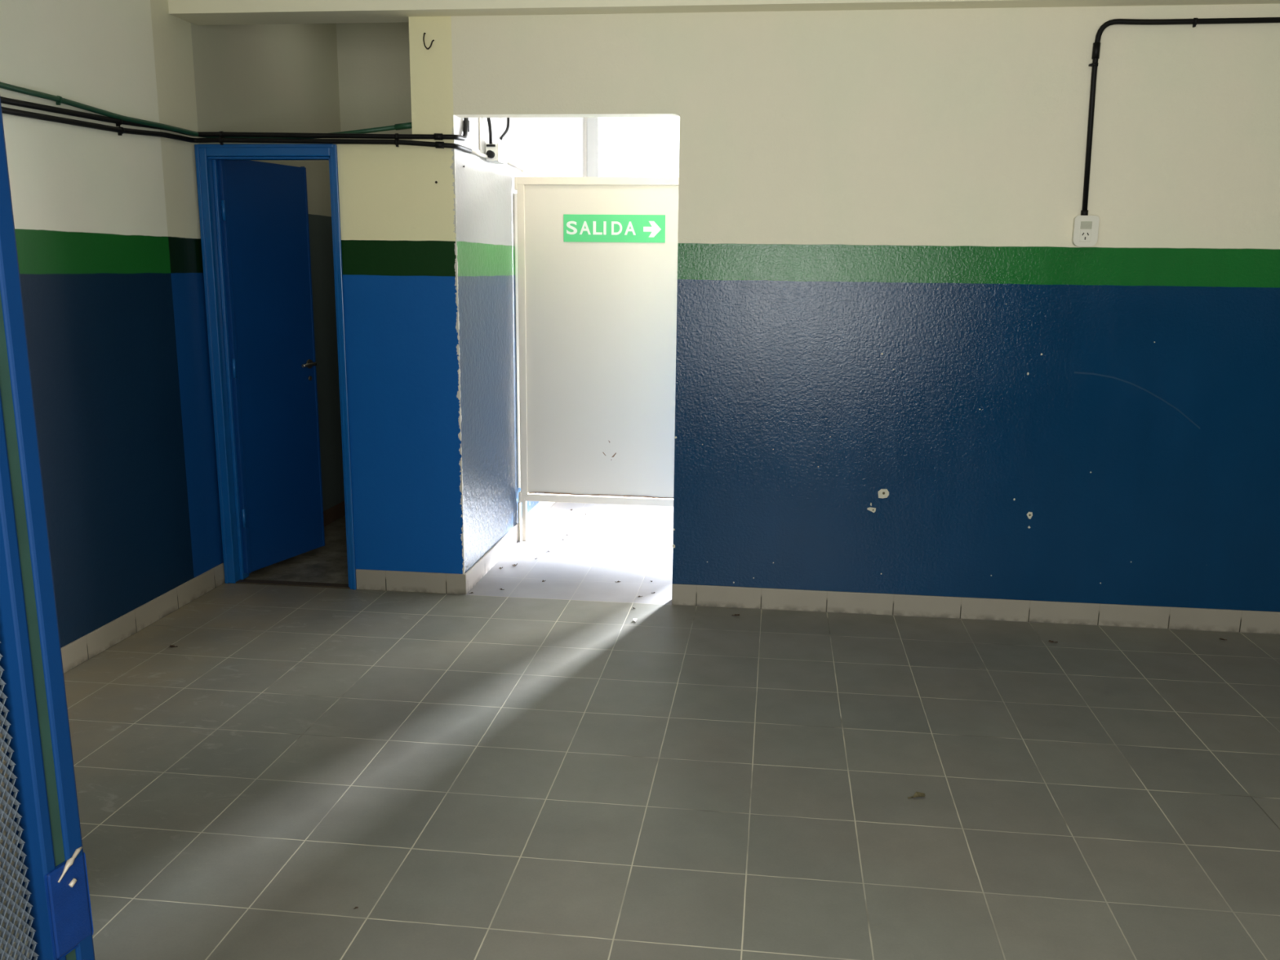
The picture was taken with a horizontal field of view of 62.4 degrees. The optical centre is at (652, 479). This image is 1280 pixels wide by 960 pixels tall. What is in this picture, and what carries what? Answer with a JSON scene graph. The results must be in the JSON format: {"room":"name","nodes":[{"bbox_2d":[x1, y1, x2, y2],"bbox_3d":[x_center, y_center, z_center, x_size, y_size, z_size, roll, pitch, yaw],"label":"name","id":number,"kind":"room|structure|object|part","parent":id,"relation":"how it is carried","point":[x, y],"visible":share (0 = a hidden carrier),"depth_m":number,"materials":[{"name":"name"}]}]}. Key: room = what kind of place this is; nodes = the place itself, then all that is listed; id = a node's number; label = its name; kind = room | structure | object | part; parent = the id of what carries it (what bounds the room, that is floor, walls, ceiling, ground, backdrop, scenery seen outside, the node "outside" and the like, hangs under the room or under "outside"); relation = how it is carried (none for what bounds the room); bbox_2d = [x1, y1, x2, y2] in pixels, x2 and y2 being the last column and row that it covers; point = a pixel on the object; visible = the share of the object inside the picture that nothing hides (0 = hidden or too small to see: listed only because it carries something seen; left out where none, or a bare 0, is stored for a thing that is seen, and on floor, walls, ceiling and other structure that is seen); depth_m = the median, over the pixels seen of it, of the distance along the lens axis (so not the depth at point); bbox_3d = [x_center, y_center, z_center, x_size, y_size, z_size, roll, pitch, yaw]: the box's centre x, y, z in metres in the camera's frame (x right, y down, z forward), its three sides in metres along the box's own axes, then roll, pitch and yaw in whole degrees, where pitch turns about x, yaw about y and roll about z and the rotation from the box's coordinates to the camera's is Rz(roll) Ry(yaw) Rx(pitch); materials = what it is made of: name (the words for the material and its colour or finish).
{"room":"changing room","nodes":[
{"label":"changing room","id":0,"kind":"room"},
{"bbox_2d":[0,0,344,648],"bbox_3d":[-2.353,-0.655,3.403,0.150,2.980,6.780,2,11,7],"label":"wall","id":1,"kind":"structure","parent":0,"point":[107,224],"depth_m":4.39,"materials":[{"name":"paint"}]},
{"bbox_2d":[61,563,225,673],"bbox_3d":[-2.390,0.922,2.858,0.010,0.100,4.798,2,11,7],"label":"baseboard","id":2,"kind":"structure","parent":1,"relation":"attached to","point":[91,644],"depth_m":4.49,"materials":[{"name":"tile"}]},
{"bbox_2d":[323,500,345,526],"bbox_3d":[-1.495,0.306,6.016,1.029,0.090,1.560,2,11,7],"label":"baseboard","id":3,"kind":"structure","parent":1,"relation":"attached to","point":[333,513],"depth_m":6.46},
{"bbox_2d":[336,22,412,144],"bbox_3d":[-1.376,-1.276,6.565,1.029,2.980,0.150,2,11,7],"label":"wall","id":4,"kind":"structure","parent":0,"point":[374,73],"depth_m":6.30,"materials":[{"name":"paint"}]},
{"bbox_2d":[408,16,583,573],"bbox_3d":[-0.792,-1.220,6.321,0.190,2.980,3.150,2,11,7],"label":"wall","id":5,"kind":"structure","parent":0,"point":[464,228],"depth_m":5.01,"materials":[{"name":"paint"}]},
{"bbox_2d":[0,81,412,138],"bbox_3d":[-1.841,-1.170,2.514,1.025,0.169,4.669,2,11,7],"label":"conduit pipe","id":6,"kind":"object","parent":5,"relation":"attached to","point":[59,100],"visible":0.73,"depth_m":4.29,"materials":[{"name":"black plastic"}]},
{"bbox_2d":[0,96,469,141],"bbox_3d":[-1.724,-1.513,2.484,1.250,0.902,4.770,2,11,7],"label":"conduit pipe","id":7,"kind":"object","parent":5,"relation":"attached to","point":[437,136],"visible":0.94,"depth_m":4.65,"materials":[{"name":"black plastic"}]},
{"bbox_2d":[1,106,471,153],"bbox_3d":[-1.730,-1.081,2.586,1.245,0.080,4.800,2,11,7],"label":"conduit pipe","id":8,"kind":"object","parent":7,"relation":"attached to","point":[437,144],"visible":1,"depth_m":4.64,"materials":[{"name":"black plastic"}]},
{"bbox_2d":[478,117,480,150],"bbox_3d":[-0.820,-2.006,4.961,0.008,0.885,0.008,2,11,7],"label":"cable","id":9,"kind":"object","parent":5,"relation":"attached to","point":[479,122],"visible":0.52,"depth_m":5.03,"materials":[{"name":"white plastic"}]},
{"bbox_2d":[471,150,488,158],"bbox_3d":[-0.820,-1.546,5.032,0.016,0.020,0.360,2,11,7],"label":"conduit pipe","id":10,"kind":"object","parent":5,"relation":"attached to","point":[473,152],"visible":0.57,"depth_m":4.99,"materials":[{"name":"white plastic"}]},
{"bbox_2d":[486,117,492,143],"bbox_3d":[-0.790,-2.043,5.044,0.038,0.846,0.019,-8,14,-36],"label":"conduit pipe","id":11,"kind":"object","parent":5,"relation":"attached to","point":[489,122],"visible":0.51,"depth_m":5.11,"materials":[{"name":"plastic"}]},
{"bbox_2d":[485,142,506,164],"bbox_3d":[-0.776,-1.607,5.211,0.067,0.091,0.193,2,11,7],"label":"junction box","id":12,"kind":"object","parent":5,"relation":"attached to","point":[496,153],"visible":1,"depth_m":5.15,"materials":[{"name":"white plastic"}]},
{"bbox_2d":[499,117,509,139],"bbox_3d":[-0.758,-1.950,5.394,0.038,0.424,0.077,2,11,7],"label":"loose cable","id":13,"kind":"object","parent":5,"relation":"attached to","point":[504,133],"visible":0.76,"depth_m":5.43,"materials":[{"name":"black plastic"}]},
{"bbox_2d":[465,493,563,593],"bbox_3d":[-0.710,0.196,6.592,0.010,0.100,3.150,2,11,7],"label":"baseboard","id":14,"kind":"structure","parent":5,"relation":"attached to","point":[491,557],"depth_m":5.67,"materials":[{"name":"tile"}]},
{"bbox_2d":[517,502,521,540],"bbox_3d":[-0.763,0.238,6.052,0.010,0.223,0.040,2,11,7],"label":"door frame","id":15,"kind":"structure","parent":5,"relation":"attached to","point":[518,504],"depth_m":6.04,"materials":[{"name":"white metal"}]},
{"bbox_2d":[506,160,544,177],"bbox_3d":[-0.643,-1.844,6.517,0.023,0.048,2.450,2,11,7],"label":"conduit pipe","id":16,"kind":"object","parent":5,"relation":"attached to","point":[523,169],"visible":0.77,"depth_m":5.87,"materials":[{"name":"white plastic"}]},
{"bbox_2d":[583,117,586,177],"bbox_3d":[2.136,-1.443,7.615,5.316,2.980,0.150,2,11,7],"label":"wall","id":17,"kind":"structure","parent":0,"point":[584,118],"depth_m":7.66,"materials":[{"name":"paint"}]},
{"bbox_2d":[586,117,599,177],"bbox_3d":[0.231,-1.883,7.733,1.438,1.850,0.070,2,11,7],"label":"window","id":18,"kind":"structure","parent":17,"relation":"in","point":[593,123],"depth_m":7.68,"materials":[{"name":"glass"}]},
{"bbox_2d":[0,493,1279,959],"bbox_3d":[0.931,0.989,3.188,6.835,0.080,10.000,2,11,7],"label":"floor","id":19,"kind":"structure","parent":0,"point":[531,769],"depth_m":3.29,"materials":[{"name":"grey tile"}]},
{"bbox_2d":[235,578,350,588],"bbox_3d":[-1.758,0.512,5.187,0.611,0.006,0.056,2,11,7],"label":"threshold","id":20,"kind":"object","parent":19,"relation":"on","point":[244,580],"depth_m":5.18,"materials":[{"name":"metal"}]},
{"bbox_2d":[514,177,679,541],"bbox_3d":[-0.145,-0.622,5.837,1.245,2.013,0.110,2,11,7],"label":"screen","id":21,"kind":"object","parent":19,"relation":"on","point":[596,322],"visible":0.76,"depth_m":5.79,"materials":[{"name":"white metal"}]},
{"bbox_3d":[-0.734,0.235,6.042,0.022,0.238,0.025,2,11,7],"label":"leg","id":22,"kind":"part","parent":21,"relation":"part of","materials":[{"name":"white metal"}]},
{"bbox_2d":[563,213,665,242],"bbox_3d":[-0.208,-1.343,5.659,0.550,0.144,0.004,2,11,7],"label":"exit sign","id":23,"kind":"object","parent":21,"relation":"attached to","point":[576,228],"visible":1,"depth_m":5.66,"materials":[{"name":"green plastic"}]},
{"bbox_2d":[907,791,924,799],"bbox_3d":[0.788,0.945,3.161,0.060,0.012,0.028,-2,12,-14],"label":"dead leaf","id":24,"kind":"object","parent":19,"relation":"on","point":[917,793],"visible":1,"depth_m":3.17,"materials":[{"name":"brown plant"}]},
{"bbox_2d":[337,4,1279,612],"bbox_3d":[1.494,-0.838,4.553,5.855,2.980,0.101,2,11,7],"label":"wall","id":25,"kind":"structure","parent":0,"point":[901,369],"depth_m":4.55,"materials":[{"name":"paint"}]},
{"bbox_2d":[194,143,356,589],"bbox_3d":[-1.717,-0.554,5.258,0.669,2.068,0.644,2,11,7],"label":"door","id":26,"kind":"structure","parent":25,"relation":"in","point":[254,215],"depth_m":5.17,"materials":[{"name":"blue metal"}]},
{"bbox_3d":[-1.786,-0.595,5.479,0.054,0.048,0.125,5,12,21],"label":"handle","id":27,"kind":"part","parent":26,"relation":"part of","materials":[{"name":"metal"}]},
{"bbox_2d":[355,568,466,594],"bbox_3d":[-1.164,0.492,5.083,0.545,0.100,0.010,2,11,7],"label":"baseboard","id":28,"kind":"structure","parent":25,"relation":"attached to","point":[371,580],"depth_m":5.08,"materials":[{"name":"tile"}]},
{"bbox_2d":[422,32,434,49],"bbox_3d":[-0.970,-1.900,4.582,0.050,0.071,0.015,2,11,7],"label":"wire hook","id":29,"kind":"object","parent":25,"relation":"attached to","point":[424,33],"visible":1,"depth_m":4.58,"materials":[{"name":"grey metal"}]},
{"bbox_2d":[168,0,1279,25],"bbox_3d":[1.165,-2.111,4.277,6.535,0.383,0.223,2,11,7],"label":"ceiling","id":30,"kind":"structure","parent":25,"relation":"attached to","point":[197,12],"depth_m":4.42,"materials":[{"name":"paint"}]},
{"bbox_2d":[671,583,1279,634],"bbox_3d":[2.233,0.612,4.695,4.318,0.100,0.010,2,11,7],"label":"baseboard","id":31,"kind":"structure","parent":25,"relation":"attached to","point":[923,606],"depth_m":4.78,"materials":[{"name":"tile"}]},
{"bbox_2d":[1071,215,1099,246],"bbox_3d":[1.799,-1.033,4.403,0.097,0.126,0.045,2,11,7],"label":"power socket","id":32,"kind":"object","parent":25,"relation":"attached to","point":[1085,228],"visible":1,"depth_m":4.38,"materials":[{"name":"white plastic"}]},
{"bbox_2d":[1079,229,1091,241],"bbox_3d":[1.794,-1.012,4.387,0.045,0.048,0.004,2,11,7],"label":"outlet","id":33,"kind":"object","parent":32,"relation":"attached to","point":[1085,235],"depth_m":4.39,"materials":[{"name":"white plastic"}]},
{"bbox_2d":[1080,17,1279,215],"bbox_3d":[3.084,-1.428,4.175,2.653,0.776,0.032,2,11,7],"label":"conduit pipe","id":34,"kind":"object","parent":25,"relation":"attached to","point":[1096,45],"visible":1,"depth_m":4.25,"materials":[{"name":"black plastic"}]},
{"bbox_3d":[0.574,0.103,-0.205,6.535,2.980,0.150,2,11,7],"label":"wall","id":35,"kind":"structure","parent":0,"visible":0},
{"bbox_2d":[0,97,94,959],"bbox_3d":[-0.826,0.367,0.648,0.057,2.025,1.102,4,12,18],"label":"door","id":36,"kind":"structure","parent":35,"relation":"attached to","point":[36,740],"depth_m":1.11,"materials":[{"name":"blue metal"}]},
{"bbox_3d":[-0.647,0.473,1.173,0.004,0.105,0.051,4,12,18],"label":"lock plate","id":37,"kind":"part","parent":36,"relation":"part of","materials":[{"name":"blue metal"}]}
]}

